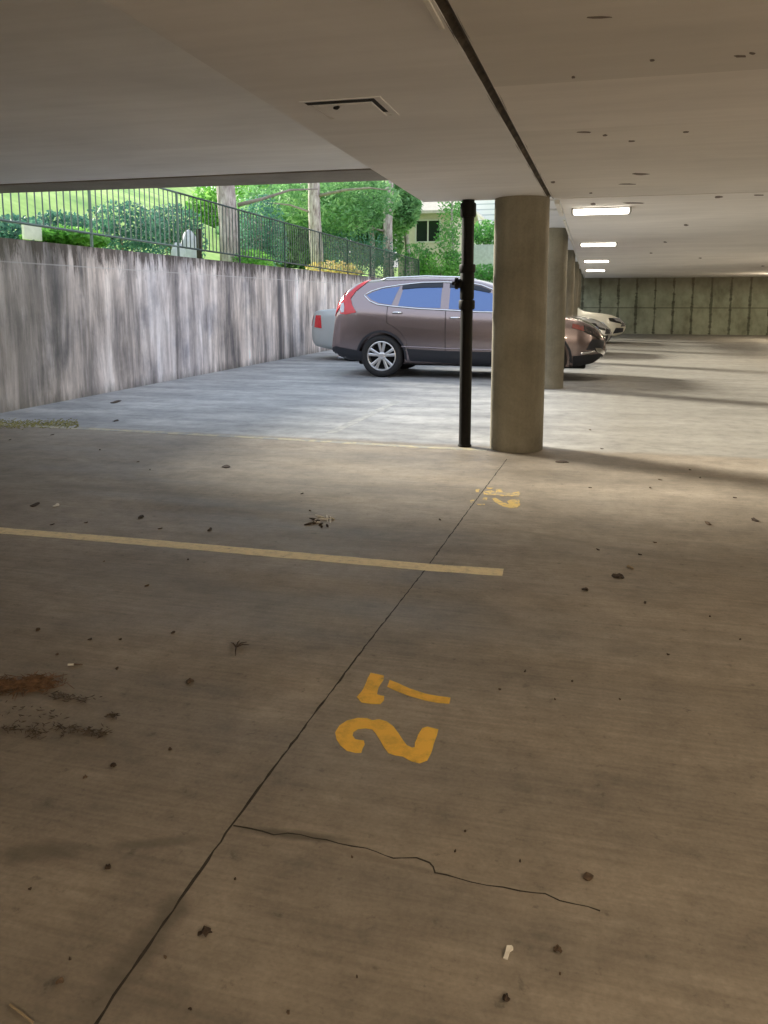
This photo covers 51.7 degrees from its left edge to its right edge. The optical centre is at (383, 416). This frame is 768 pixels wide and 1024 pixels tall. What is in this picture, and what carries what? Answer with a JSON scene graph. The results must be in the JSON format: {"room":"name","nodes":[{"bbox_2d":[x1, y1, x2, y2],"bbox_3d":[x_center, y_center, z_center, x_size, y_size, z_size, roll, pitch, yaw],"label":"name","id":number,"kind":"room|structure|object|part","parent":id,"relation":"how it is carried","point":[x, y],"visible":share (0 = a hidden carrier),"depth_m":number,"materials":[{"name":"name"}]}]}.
{"room":"parking garage","nodes":[
{"label":"parking garage","id":0,"kind":"room"},
{"bbox_2d":[0,0,368,183],"bbox_3d":[-3.847,-1.367,1.070,5.420,0.248,12.500,2,9,14],"label":"ceiling slab","id":1,"kind":"structure","parent":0,"point":[89,91],"depth_m":4.58,"materials":[{"name":"concrete"}]},
{"bbox_2d":[0,168,387,192],"bbox_3d":[-2.241,-2.291,7.363,5.330,0.260,0.620,2,9,14],"label":"beam","id":2,"kind":"structure","parent":1,"relation":"attached to","point":[367,174],"depth_m":7.11,"materials":[{"name":"concrete"}]},
{"bbox_2d":[105,0,546,201],"bbox_3d":[-0.771,-1.137,0.478,1.045,0.450,12.850,2,9,14],"label":"ceiling beam","id":3,"kind":"structure","parent":1,"relation":"attached to","point":[447,141],"depth_m":2.97,"materials":[{"name":"concrete"}]},
{"bbox_2d":[299,96,398,119],"bbox_3d":[-0.146,-1.335,3.467,0.355,0.040,0.340,2,9,14],"label":"access hatch","id":4,"kind":"object","parent":3,"relation":"attached to","point":[375,106],"visible":1,"depth_m":3.43,"materials":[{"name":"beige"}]},
{"bbox_3d":[-0.136,-1.348,3.487,0.243,0.008,0.261,2,9,14],"label":"hatch door","id":5,"kind":"part","parent":4,"relation":"part of","materials":[{"name":"metal"}]},
{"bbox_2d":[423,0,443,29],"bbox_3d":[-0.017,-1.088,1.698,0.017,0.008,1.550,2,9,14],"label":"trim","id":6,"kind":"structure","parent":3,"relation":"attached to","point":[427,3],"depth_m":2.31,"materials":[{"name":"white paint"}]},
{"bbox_2d":[432,0,553,198],"bbox_3d":[-0.300,-0.959,0.407,0.099,0.122,12.900,2,9,15],"label":"trim","id":7,"kind":"structure","parent":3,"relation":"attached to","point":[444,6],"depth_m":3.00,"materials":[{"name":"metal"}]},
{"bbox_2d":[0,237,383,412],"bbox_3d":[-3.169,-1.959,13.911,0.300,2.550,37.600,2,9,14],"label":"wall","id":8,"kind":"structure","parent":0,"point":[76,321],"depth_m":11.54,"materials":[{"name":"concrete"}]},
{"bbox_2d":[0,188,418,277],"bbox_3d":[-1.591,-4.140,19.650,0.034,1.124,23.530,2,9,14],"label":"metal fence","id":9,"kind":"object","parent":8,"relation":"on","point":[390,258],"visible":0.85,"depth_m":14.87,"materials":[{"name":"grey"}]},
{"bbox_3d":[-4.250,-2.749,9.509,0.034,0.913,2.350,2,9,14],"label":"picket panel","id":10,"kind":"part","parent":9,"relation":"part of","materials":[{"name":"grey metal"}]},
{"bbox_3d":[-3.955,-2.813,10.649,0.030,1.062,0.030,2,9,14],"label":"post","id":11,"kind":"part","parent":9,"relation":"part of","materials":[{"name":"grey metal"}]},
{"bbox_3d":[-3.659,-3.058,11.763,0.034,0.913,2.350,2,9,14],"label":"picket panel","id":12,"kind":"part","parent":9,"relation":"part of","materials":[{"name":"grey metal"}]},
{"bbox_3d":[-3.364,-3.134,12.901,0.030,1.038,0.030,2,9,14],"label":"post","id":13,"kind":"part","parent":9,"relation":"part of","materials":[{"name":"grey metal"}]},
{"bbox_3d":[-3.068,-3.367,14.016,0.034,0.913,2.350,2,9,14],"label":"picket panel","id":14,"kind":"part","parent":9,"relation":"part of","materials":[{"name":"black metal"}]},
{"bbox_3d":[-2.773,-3.455,15.153,0.030,1.015,0.030,2,9,14],"label":"post","id":15,"kind":"part","parent":9,"relation":"part of","materials":[{"name":"black metal"}]},
{"bbox_3d":[-2.477,-3.676,16.270,0.034,0.913,2.350,2,9,14],"label":"picket panel","id":16,"kind":"part","parent":9,"relation":"part of","materials":[{"name":"black metal"}]},
{"bbox_3d":[-2.182,-3.776,17.405,0.030,0.992,0.030,2,9,14],"label":"post","id":17,"kind":"part","parent":9,"relation":"part of","materials":[{"name":"black metal"}]},
{"bbox_3d":[-1.886,-3.986,18.523,0.034,0.913,2.350,2,9,14],"label":"picket panel","id":18,"kind":"part","parent":9,"relation":"part of","materials":[{"name":"black metal"}]},
{"bbox_3d":[-1.591,-4.097,19.656,0.030,0.968,0.030,2,9,14],"label":"post","id":19,"kind":"part","parent":9,"relation":"part of","materials":[{"name":"black metal"}]},
{"bbox_3d":[-1.295,-4.295,20.777,0.034,0.913,2.350,2,9,14],"label":"picket panel","id":20,"kind":"part","parent":9,"relation":"part of","materials":[{"name":"black metal"}]},
{"bbox_3d":[-1.000,-4.417,21.908,0.030,0.944,0.030,2,9,14],"label":"post","id":21,"kind":"part","parent":9,"relation":"part of","materials":[{"name":"black metal"}]},
{"bbox_3d":[-0.705,-4.604,23.030,0.034,0.913,2.350,2,9,14],"label":"picket panel","id":22,"kind":"part","parent":9,"relation":"part of","materials":[{"name":"black metal"}]},
{"bbox_3d":[-0.114,-4.913,25.284,0.034,0.913,2.350,2,9,14],"label":"picket panel","id":23,"kind":"part","parent":9,"relation":"part of","materials":[{"name":"black metal"}]},
{"bbox_3d":[0.477,-5.222,27.537,0.034,0.913,2.350,2,9,14],"label":"picket panel","id":24,"kind":"part","parent":9,"relation":"part of","materials":[{"name":"black metal"}]},
{"bbox_3d":[1.068,-5.531,29.791,0.034,0.913,2.350,2,9,14],"label":"picket panel","id":25,"kind":"part","parent":9,"relation":"part of","materials":[{"name":"black metal"}]},
{"bbox_2d":[0,334,767,1023],"bbox_3d":[4.949,-0.373,12.066,17.050,0.251,38.100,2,9,14],"label":"floor","id":26,"kind":"structure","parent":0,"point":[658,792],"depth_m":2.53,"materials":[{"name":"concrete"}]},
{"bbox_2d":[9,1003,33,1023],"bbox_3d":[-0.651,1.070,1.422,0.068,0.005,0.004,5,10,32],"label":"twig","id":27,"kind":"object","parent":26,"relation":"on","point":[10,1004],"visible":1,"depth_m":1.42,"materials":[{"name":"brown"}]},
{"bbox_2d":[0,671,72,698],"bbox_3d":[-1.255,0.887,2.626,0.467,0.016,0.201,-1,8,-4],"label":"pile","id":28,"kind":"object","parent":26,"relation":"on","point":[37,681],"visible":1,"depth_m":2.63,"materials":[{"name":"soil"}]},
{"bbox_2d":[0,418,78,429],"bbox_3d":[-3.696,0.069,8.213,1.368,0.010,0.759,0,8,3],"label":"moss patch","id":29,"kind":"object","parent":26,"relation":"on","point":[51,423],"visible":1,"depth_m":8.21,"materials":[{"name":"plant"}]},
{"bbox_2d":[55,977,63,983],"bbox_3d":[-0.609,1.059,1.488,0.013,0.009,0.012,4,9,26],"label":"fallen leaf","id":30,"kind":"object","parent":26,"relation":"on","point":[61,979],"visible":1,"depth_m":1.49,"materials":[{"name":"plant"}]},
{"bbox_2d":[1,690,119,739],"bbox_3d":[-1.018,0.916,2.444,0.476,0.011,0.274,2,9,14],"label":"drift","id":31,"kind":"object","parent":26,"relation":"on","point":[112,715],"visible":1,"depth_m":2.37,"materials":[{"name":"soil"}]},
{"bbox_2d":[198,926,211,936],"bbox_3d":[-0.363,1.041,1.602,0.029,0.012,0.021,-4,9,-23],"label":"fallen leaf","id":32,"kind":"object","parent":26,"relation":"on","point":[205,930],"visible":1,"depth_m":1.60,"materials":[{"name":"plant"}]},
{"bbox_2d":[231,640,248,655],"bbox_3d":[-0.525,0.846,2.916,0.064,0.011,0.127,-3,9,-18],"label":"sprig","id":33,"kind":"object","parent":26,"relation":"on","point":[237,644],"visible":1,"depth_m":2.93,"materials":[{"name":"brown plant"}]},
{"bbox_2d":[0,423,486,450],"bbox_3d":[-1.670,0.174,7.512,5.318,0.003,0.134,2,9,16],"label":"parking line","id":34,"kind":"object","parent":26,"relation":"on","point":[160,432],"visible":1,"depth_m":7.33,"materials":[{"name":"paint"}]},
{"bbox_2d":[0,527,503,575],"bbox_3d":[-0.983,0.676,4.120,3.189,0.003,0.117,2,9,14],"label":"parking line","id":35,"kind":"object","parent":26,"relation":"on","point":[100,538],"visible":1,"depth_m":4.02,"materials":[{"name":"yellow paint"}]},
{"bbox_2d":[304,514,334,527],"bbox_3d":[-0.369,0.602,4.572,0.160,0.020,0.224,2,9,14],"label":"twigs","id":36,"kind":"object","parent":26,"relation":"on","point":[315,521],"visible":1,"depth_m":4.60,"materials":[{"name":"brown plant"}]},
{"bbox_2d":[312,308,355,360],"bbox_3d":[0.842,-1.958,16.983,4.641,1.449,2.080,2,9,14],"label":"sedan","id":37,"kind":"object","parent":26,"relation":"on","point":[323,321],"visible":0.1,"depth_m":16.69,"materials":[{"name":"grey paint"}]},
{"bbox_2d":[314,315,321,327],"bbox_3d":[-1.389,-2.012,16.725,0.194,0.272,0.045,6,10,33],"label":"tail lamp","id":38,"kind":"object","parent":37,"relation":"attached to","point":[317,318],"depth_m":16.72,"materials":[{"name":"red"}]},
{"bbox_2d":[325,401,400,432],"bbox_3d":[-0.168,-0.024,8.855,0.110,0.003,2.547,2,9,16],"label":"parking line","id":39,"kind":"object","parent":26,"relation":"on","point":[390,404],"visible":1,"depth_m":8.61,"materials":[{"name":"paint"}]},
{"bbox_2d":[335,673,449,762],"bbox_3d":[0.037,0.921,2.457,0.299,0.003,0.484,2,9,14],"label":"number marking","id":40,"kind":"object","parent":26,"relation":"on","point":[387,734],"visible":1,"depth_m":2.36,"materials":[{"name":"yellow paint"}]},
{"bbox_2d":[452,199,475,446],"bbox_3d":[0.681,-0.783,6.808,0.195,2.100,0.138,2,9,14],"label":"drain pipe","id":41,"kind":"object","parent":26,"relation":"on","point":[467,267],"visible":1,"depth_m":6.74,"materials":[{"name":"black metal"}]},
{"bbox_2d":[332,275,606,376],"bbox_3d":[1.467,-1.562,13.546,4.535,1.670,2.160,2,9,14],"label":"suv","id":42,"kind":"object","parent":26,"relation":"on","point":[388,325],"visible":0.61,"depth_m":12.92,"materials":[{"name":"brown paint"}]},
{"bbox_2d":[335,291,346,315],"bbox_3d":[-0.712,-1.924,13.402,0.221,0.427,0.270,2,9,14],"label":"tail lamp","id":43,"kind":"object","parent":42,"relation":"attached to","point":[342,304],"depth_m":13.28,"materials":[{"name":"white"}]},
{"bbox_2d":[340,280,369,313],"bbox_3d":[-0.443,-2.006,13.221,0.569,0.583,0.260,-2,9,-16],"label":"tail lamp","id":44,"kind":"object","parent":42,"relation":"attached to","point":[355,300],"depth_m":13.18,"materials":[{"name":"red"}]},
{"bbox_3d":[-0.044,-1.183,13.084,0.865,0.498,0.072,3,9,17],"label":"arch trim","id":45,"kind":"part","parent":42,"relation":"part of","materials":[{"name":"grey plastic"}]},
{"bbox_3d":[0.517,-1.446,12.893,0.957,0.683,0.063,2,9,15],"label":"door","id":46,"kind":"part","parent":42,"relation":"part of","materials":[{"name":"beige paint"}]},
{"bbox_3d":[0.691,-2.280,13.005,1.509,0.091,0.047,2,9,14],"label":"roof rail","id":47,"kind":"part","parent":42,"relation":"part of","materials":[{"name":"silver metal"}]},
{"bbox_3d":[0.975,-1.944,12.834,2.709,0.501,0.230,2,9,14],"label":"window trim","id":48,"kind":"part","parent":42,"relation":"part of","materials":[{"name":"silver metal"}]},
{"bbox_3d":[1.661,-1.369,12.603,1.364,0.621,0.064,2,9,14],"label":"door","id":49,"kind":"part","parent":42,"relation":"part of","materials":[{"name":"beige paint"}]},
{"bbox_3d":[2.514,-1.086,12.429,0.867,0.499,0.063,2,9,11],"label":"arch trim","id":50,"kind":"part","parent":42,"relation":"part of","materials":[{"name":"grey plastic"}]},
{"bbox_3d":[3.185,-1.007,12.377,0.238,0.073,0.052,-2,9,-14],"label":"fog lamp trim","id":51,"kind":"part","parent":42,"relation":"part of","materials":[{"name":"silver metal"}]},
{"bbox_2d":[577,324,602,336],"bbox_3d":[3.252,-1.365,12.505,0.416,0.222,0.471,2,9,14],"label":"lamp","id":52,"kind":"object","parent":42,"relation":"attached to","point":[583,330],"depth_m":12.34,"materials":[{"name":"brown"}]},
{"bbox_2d":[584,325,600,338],"bbox_3d":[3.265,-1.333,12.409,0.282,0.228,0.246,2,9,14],"label":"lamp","id":53,"kind":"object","parent":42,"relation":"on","point":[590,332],"depth_m":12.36,"materials":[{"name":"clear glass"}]},
{"bbox_3d":[3.417,-1.020,12.510,0.053,0.158,0.310,7,11,39],"label":"fog lamp trim","id":54,"kind":"part","parent":42,"relation":"part of","materials":[{"name":"silver metal"}]},
{"bbox_2d":[470,488,519,507],"bbox_3d":[0.734,0.523,5.154,0.326,0.003,0.503,2,9,14],"label":"number marking","id":55,"kind":"object","parent":26,"relation":"on","point":[513,503],"visible":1,"depth_m":5.12,"materials":[{"name":"yellow paint"}]},
{"bbox_2d":[503,993,509,1001],"bbox_3d":[0.223,1.065,1.452,0.014,0.008,0.013,-5,10,-31],"label":"fallen leaf","id":56,"kind":"object","parent":26,"relation":"on","point":[506,998],"visible":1,"depth_m":1.45,"materials":[{"name":"plant"}]},
{"bbox_2d":[503,945,512,959],"bbox_3d":[0.244,1.050,1.554,0.013,0.007,0.032,4,9,23],"label":"paper scrap","id":57,"kind":"object","parent":26,"relation":"on","point":[509,948],"visible":1,"depth_m":1.56,"materials":[{"name":"beige"}]},
{"bbox_2d":[490,195,549,452],"bbox_3d":[1.146,-0.770,6.718,0.452,2.200,0.452,2,9,14],"label":"concrete column","id":58,"kind":"structure","parent":26,"relation":"on","point":[521,222],"depth_m":6.54,"materials":[{"name":"concrete"}]},
{"bbox_2d":[544,228,567,388],"bbox_3d":[2.396,-1.554,11.444,0.450,2.370,0.450,2,9,14],"label":"concrete column","id":59,"kind":"structure","parent":26,"relation":"on","point":[558,237],"depth_m":11.24,"materials":[{"name":"concrete"}]},
{"bbox_2d":[553,944,561,952],"bbox_3d":[0.342,1.048,1.561,0.016,0.010,0.015,0,8,0],"label":"fallen leaf","id":60,"kind":"object","parent":26,"relation":"on","point":[557,947],"visible":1,"depth_m":1.56,"materials":[{"name":"plant"}]},
{"bbox_2d":[566,250,574,315],"bbox_3d":[3.696,-2.285,16.395,0.450,2.370,0.450,2,9,14],"label":"concrete column","id":61,"kind":"structure","parent":26,"relation":"on","point":[571,254],"depth_m":16.14,"materials":[{"name":"concrete"}]},
{"bbox_2d":[573,262,578,315],"bbox_3d":[4.966,-3.000,21.230,0.450,2.370,0.450,2,9,14],"label":"concrete column","id":62,"kind":"structure","parent":26,"relation":"on","point":[576,285],"depth_m":21.00,"materials":[{"name":"concrete"}]},
{"bbox_2d":[578,269,581,306],"bbox_3d":[6.248,-3.721,26.113,0.450,2.370,0.450,2,9,14],"label":"concrete column","id":63,"kind":"structure","parent":26,"relation":"on","point":[580,271],"depth_m":25.88,"materials":[{"name":"concrete"}]},
{"bbox_2d":[583,872,593,880],"bbox_3d":[0.454,1.020,1.760,0.023,0.006,0.020,-7,11,-40],"label":"fallen leaf","id":64,"kind":"object","parent":26,"relation":"on","point":[587,876],"visible":1,"depth_m":1.76,"materials":[{"name":"plant"}]},
{"bbox_2d":[573,315,611,341],"bbox_3d":[3.181,-2.309,19.398,4.622,1.439,2.080,2,9,14],"label":"sedan","id":65,"kind":"object","parent":26,"relation":"on","point":[603,328],"visible":0.14,"depth_m":18.29,"materials":[{"name":"silver metal"}]},
{"bbox_2d":[596,323,609,329],"bbox_3d":[5.092,-2.088,18.344,0.540,0.186,0.120,-7,11,-40],"label":"lamp","id":66,"kind":"object","parent":65,"relation":"attached to","point":[601,326],"depth_m":18.26,"materials":[{"name":"grey"}]},
{"bbox_2d":[578,307,625,335],"bbox_3d":[5.002,-3.030,24.245,4.622,1.449,2.080,2,9,14],"label":"crossover","id":67,"kind":"object","parent":26,"relation":"on","point":[617,326],"visible":0.24,"depth_m":23.08,"materials":[{"name":"white paint"}]},
{"bbox_2d":[609,318,620,323],"bbox_3d":[6.734,-2.800,23.064,0.426,0.172,0.054,-2,9,-16],"label":"lamp","id":68,"kind":"object","parent":67,"relation":"attached to","point":[611,320],"depth_m":23.05,"materials":[{"name":"black glass"}]},
{"bbox_2d":[613,328,623,333],"bbox_3d":[6.850,-2.521,23.128,0.377,0.172,0.042,-3,9,-21],"label":"fog lamp","id":69,"kind":"object","parent":67,"relation":"attached to","point":[615,330],"depth_m":23.11,"materials":[{"name":"grey plastic"}]},
{"bbox_2d":[612,573,623,578],"bbox_3d":[1.085,0.736,3.671,0.052,0.010,0.054,0,8,0],"label":"fallen leaf","id":70,"kind":"object","parent":26,"relation":"on","point":[618,575],"visible":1,"depth_m":3.67,"materials":[{"name":"plant"}]},
{"bbox_2d":[549,197,582,270],"bbox_3d":[4.290,-3.885,18.430,0.570,0.340,24.650,2,9,14],"label":"ceiling","id":71,"kind":"structure","parent":0,"point":[555,221],"depth_m":10.07,"materials":[{"name":"concrete"}]},
{"bbox_2d":[448,0,767,277],"bbox_3d":[7.372,-2.696,11.034,11.417,0.452,37.600,2,9,14],"label":"ceiling","id":72,"kind":"structure","parent":0,"point":[530,52],"depth_m":3.64,"materials":[{"name":"concrete"}]},
{"bbox_2d":[554,200,584,277],"bbox_3d":[4.546,-3.547,18.429,0.040,0.032,24.620,2,9,14],"label":"trim","id":73,"kind":"structure","parent":72,"relation":"attached to","point":[557,202],"depth_m":8.66,"materials":[{"name":"white paint"}]},
{"bbox_2d":[585,269,604,270],"bbox_3d":[5.842,-4.049,21.889,0.528,0.047,0.220,2,9,14],"label":"ceiling lamp","id":74,"kind":"object","parent":72,"relation":"attached to","point":[595,269],"visible":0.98,"depth_m":21.77,"materials":[{"name":"white"}]},
{"bbox_2d":[583,260,609,262],"bbox_3d":[4.484,-3.285,16.719,0.528,0.047,0.220,2,9,14],"label":"ceiling lamp","id":75,"kind":"object","parent":72,"relation":"attached to","point":[585,261],"visible":1,"depth_m":16.64,"materials":[{"name":"white"}]},
{"bbox_2d":[580,242,616,246],"bbox_3d":[3.151,-2.535,11.644,0.528,0.047,0.220,2,9,14],"label":"ceiling lamp","id":76,"kind":"object","parent":72,"relation":"attached to","point":[594,244],"visible":1,"depth_m":11.55,"materials":[{"name":"white"}]},
{"bbox_2d":[571,206,631,215],"bbox_3d":[1.990,-1.888,7.261,0.528,0.047,0.220,2,9,14],"label":"ceiling lamp","id":77,"kind":"object","parent":72,"relation":"attached to","point":[626,209],"visible":1,"depth_m":7.18,"materials":[{"name":"grey"}]},
{"bbox_2d":[573,208,628,214],"bbox_3d":[1.990,-1.884,7.262,0.490,0.035,0.210,2,9,14],"label":"diffuser","id":78,"kind":"object","parent":77,"relation":"attached to","point":[576,211],"depth_m":7.18,"materials":[{"name":"white"}]},
{"bbox_2d":[561,192,764,198],"bbox_3d":[6.431,-1.613,5.248,10.280,0.005,0.020,2,9,14],"label":"trim","id":79,"kind":"structure","parent":72,"relation":"attached to","point":[737,192],"depth_m":6.33,"materials":[{"name":"concrete"}]},
{"bbox_2d":[580,273,767,334],"bbox_3d":[12.523,-4.274,29.240,10.620,2.650,0.300,2,9,14],"label":"wall","id":80,"kind":"structure","parent":0,"point":[662,305],"depth_m":29.47,"materials":[{"name":"concrete"}]},
{"label":"outside","id":81,"kind":"structure","parent":0,"visible":0},
{"bbox_3d":[16.315,-7.365,47.840,20.760,0.730,38.100,2,9,14],"label":"lawn","id":82,"kind":"structure","parent":81,"visible":0},
{"bbox_2d":[411,251,460,275],"bbox_3d":[2.328,-6.188,33.027,2.212,1.498,2.218,8,12,44],"label":"hedge","id":83,"kind":"object","parent":82,"relation":"on","point":[436,271],"visible":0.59,"depth_m":32.61,"materials":[{"name":"green plant"}]},
{"bbox_2d":[433,201,461,270],"bbox_3d":[2.888,-8.016,33.199,1.476,5.307,1.930,2,9,14],"label":"young tree","id":84,"kind":"object","parent":82,"relation":"on","point":[456,206],"visible":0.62,"depth_m":32.91,"materials":[{"name":"green plant"}]},
{"bbox_2d":[474,219,493,244],"bbox_3d":[4.720,-8.412,36.717,1.874,1.472,1.851,-6,11,-37],"label":"shrub","id":85,"kind":"object","parent":82,"relation":"on","point":[486,236],"visible":0.52,"depth_m":36.37,"materials":[{"name":"green plant"}]},
{"bbox_2d":[474,244,493,281],"bbox_3d":[4.889,-6.835,35.984,2.531,1.945,0.300,2,9,14],"label":"wall","id":86,"kind":"structure","parent":82,"relation":"on","point":[483,254],"depth_m":35.85,"materials":[{"name":"paint"}]},
{"bbox_2d":[474,263,493,281],"bbox_3d":[4.257,-5.881,32.778,1.993,0.963,1.805,2,9,14],"label":"hedge","id":87,"kind":"object","parent":82,"relation":"on","point":[480,274],"visible":0.49,"depth_m":32.45,"materials":[{"name":"green plant"}]},
{"bbox_2d":[474,200,494,244],"bbox_3d":[8.033,-10.330,47.431,5.153,5.715,6.210,2,9,14],"label":"house","id":88,"kind":"structure","parent":82,"relation":"on","point":[485,209],"depth_m":44.79,"materials":[{"name":"white"}]},
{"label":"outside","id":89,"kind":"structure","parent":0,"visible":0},
{"bbox_2d":[0,187,397,277],"bbox_3d":[-15.443,-12.181,33.589,34.000,13.276,80.000,2,9,14],"label":"hillside","id":90,"kind":"structure","parent":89,"point":[186,190],"depth_m":24.72,"materials":[{"name":"green plant"}]},
{"bbox_2d":[0,213,47,238],"bbox_3d":[-5.716,-2.745,12.065,1.523,0.727,1.551,7,11,41],"label":"shrub","id":91,"kind":"object","parent":90,"relation":"on","point":[4,227],"visible":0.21,"depth_m":11.71,"materials":[{"name":"green plant"}]},
{"bbox_2d":[21,224,41,240],"bbox_3d":[-4.784,-2.403,10.780,0.040,0.444,0.360,2,9,14],"label":"sign","id":92,"kind":"object","parent":90,"relation":"on","point":[32,233],"visible":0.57,"depth_m":10.73,"materials":[{"name":"white paint"}]},
{"bbox_2d":[30,209,95,230],"bbox_3d":[-5.535,-3.038,13.524,1.261,1.016,1.225,7,11,41],"label":"shrub","id":93,"kind":"object","parent":90,"relation":"on","point":[53,214],"visible":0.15,"depth_m":13.29,"materials":[{"name":"green plant"}]},
{"bbox_2d":[18,223,110,247],"bbox_3d":[-4.606,-2.572,11.477,1.265,0.443,1.117,2,9,14],"label":"shrub","id":94,"kind":"object","parent":90,"relation":"on","point":[48,235],"visible":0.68,"depth_m":11.20,"materials":[{"name":"green plant"}]},
{"bbox_2d":[81,199,171,254],"bbox_3d":[-5.251,-3.633,15.975,1.736,1.477,1.719,7,11,41],"label":"shrub","id":95,"kind":"object","parent":90,"relation":"on","point":[133,245],"visible":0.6,"depth_m":15.77,"materials":[{"name":"green plant"}]},
{"bbox_3d":[-5.190,-3.450,15.996,0.936,1.107,0.983,2,9,14],"label":"stem","id":96,"kind":"part","parent":95,"relation":"part of","materials":[{"name":"plant"}]},
{"bbox_2d":[138,203,208,258],"bbox_3d":[-4.794,-4.002,17.891,1.410,1.642,1.420,8,12,43],"label":"shrub","id":97,"kind":"object","parent":90,"relation":"on","point":[170,206],"visible":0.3,"depth_m":17.69,"materials":[{"name":"green plant"}]},
{"bbox_3d":[-4.741,-3.822,17.913,0.774,1.280,0.813,2,9,14],"label":"stem","id":98,"kind":"part","parent":97,"relation":"part of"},
{"bbox_2d":[171,242,185,256],"bbox_3d":[-4.092,-3.170,15.765,0.242,0.600,0.424,2,9,14],"label":"headstone","id":99,"kind":"object","parent":90,"relation":"on","point":[174,249],"visible":0.26,"depth_m":15.65,"materials":[{"name":"stone"}]},
{"bbox_2d":[181,229,196,257],"bbox_3d":[-4.071,-3.287,16.642,0.350,1.271,0.606,2,9,14],"label":"headstone","id":100,"kind":"object","parent":90,"relation":"on","point":[190,253],"visible":0.27,"depth_m":16.43,"materials":[{"name":"stone"}]},
{"bbox_2d":[196,229,201,258],"bbox_3d":[-3.435,-3.075,14.723,0.099,0.820,0.099,2,9,14],"label":"wooden stake","id":101,"kind":"object","parent":90,"relation":"on","point":[199,253],"visible":0.59,"depth_m":14.67,"materials":[{"name":"wood"}]},
{"bbox_2d":[183,184,298,229],"bbox_3d":[-6.677,-10.019,37.874,6.432,5.194,4.230,3,9,18],"label":"broadleaf tree","id":102,"kind":"object","parent":90,"relation":"on","point":[208,194],"visible":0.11,"depth_m":37.01,"materials":[{"name":"green plant"}]},
{"bbox_2d":[231,249,273,265],"bbox_3d":[-2.981,-3.458,17.508,1.058,0.524,0.999,-8,12,-44],"label":"shrub","id":103,"kind":"object","parent":90,"relation":"on","point":[243,259],"visible":0.54,"depth_m":17.31,"materials":[{"name":"green plant"}]},
{"bbox_2d":[240,194,288,266],"bbox_3d":[-3.164,-4.741,20.498,1.249,2.070,1.235,6,11,37],"label":"shrub","id":104,"kind":"object","parent":90,"relation":"on","point":[269,209],"visible":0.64,"depth_m":20.34,"materials":[{"name":"green plant"}]},
{"bbox_3d":[-3.121,-4.435,20.530,0.666,1.453,0.700,2,9,14],"label":"stem","id":105,"kind":"part","parent":104,"relation":"part of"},
{"bbox_2d":[216,186,317,261],"bbox_3d":[-3.081,-8.330,16.979,4.939,10.872,4.914,2,9,14],"label":"broadleaf tree","id":106,"kind":"object","parent":90,"relation":"on","point":[226,195],"visible":0.34,"depth_m":17.15,"materials":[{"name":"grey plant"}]},
{"bbox_2d":[215,184,337,269],"bbox_3d":[-4.269,-7.551,31.339,5.010,3.841,3.338,1,9,9],"label":"broadleaf tree","id":107,"kind":"object","parent":90,"relation":"on","point":[256,188],"visible":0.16,"depth_m":30.69,"materials":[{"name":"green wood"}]},
{"bbox_2d":[237,183,321,201],"bbox_3d":[-4.778,-12.041,45.390,8.594,7.137,5.888,3,9,21],"label":"broadleaf tree","id":108,"kind":"object","parent":90,"relation":"on","point":[305,183],"visible":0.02,"depth_m":44.38,"materials":[{"name":"green plant"}]},
{"bbox_2d":[255,181,402,269],"bbox_3d":[-2.247,-10.118,26.907,5.994,11.315,7.587,2,9,14],"label":"broadleaf tree","id":109,"kind":"object","parent":90,"relation":"on","point":[315,220],"visible":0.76,"depth_m":28.09,"materials":[{"name":"green plant"}]},
{"bbox_2d":[305,260,363,274],"bbox_3d":[-1.623,-4.485,24.313,1.780,0.693,1.782,8,12,43],"label":"flowering shrub","id":110,"kind":"object","parent":90,"relation":"on","point":[315,269],"visible":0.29,"depth_m":24.04,"materials":[{"name":"plant"}]},
{"bbox_2d":[324,228,398,277],"bbox_3d":[-0.962,-5.805,28.632,2.754,2.080,2.823,-6,11,-37],"label":"shrub","id":111,"kind":"object","parent":90,"relation":"on","point":[346,237],"visible":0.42,"depth_m":28.42,"materials":[{"name":"green plant"}]},
{"bbox_2d":[320,183,404,268],"bbox_3d":[-1.784,-8.055,35.784,5.558,5.143,3.788,2,9,14],"label":"broadleaf tree","id":112,"kind":"object","parent":90,"relation":"on","point":[398,246],"visible":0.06,"depth_m":35.18,"materials":[{"name":"broadleaf foliage"},{"name":"bark"}]},
{"bbox_2d":[325,181,423,276],"bbox_3d":[-0.465,-8.374,33.881,4.249,6.273,3.044,3,9,19],"label":"broadleaf tree","id":113,"kind":"object","parent":90,"relation":"on","point":[399,224],"visible":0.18,"depth_m":33.35,"materials":[{"name":"broadleaf foliage"},{"name":"bark"}]},
{"bbox_2d":[356,180,416,276],"bbox_3d":[0.073,-10.873,32.013,5.537,11.316,6.120,2,9,14],"label":"broadleaf tree","id":114,"kind":"object","parent":90,"relation":"on","point":[387,225],"visible":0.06,"depth_m":31.59,"materials":[{"name":"broadleaf foliage"},{"name":"bark"}]},
{"bbox_2d":[399,202,421,275],"bbox_3d":[0.745,-8.634,35.629,2.376,5.438,2.477,2,9,14],"label":"broadleaf tree","id":115,"kind":"object","parent":90,"relation":"on","point":[406,238],"visible":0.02,"depth_m":35.57,"materials":[{"name":"green plant"}]},
{"bbox_2d":[399,242,435,275],"bbox_3d":[1.442,-6.392,33.155,1.411,1.847,1.382,7,11,40],"label":"shrub","id":116,"kind":"object","parent":90,"relation":"on","point":[417,252],"visible":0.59,"depth_m":32.93,"materials":[{"name":"green plant"}]},
{"bbox_2d":[398,201,478,276],"bbox_3d":[2.726,-9.243,41.836,3.612,5.199,7.100,2,9,14],"label":"house","id":117,"kind":"structure","parent":90,"relation":"on","point":[426,228],"depth_m":38.88,"materials":[{"name":"paint"}]},
{"bbox_3d":[2.163,-9.119,38.859,1.149,0.982,0.020,2,9,14],"label":"pane","id":118,"kind":"part","parent":117,"relation":"part of","materials":[{"name":"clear glass"}]}
]}

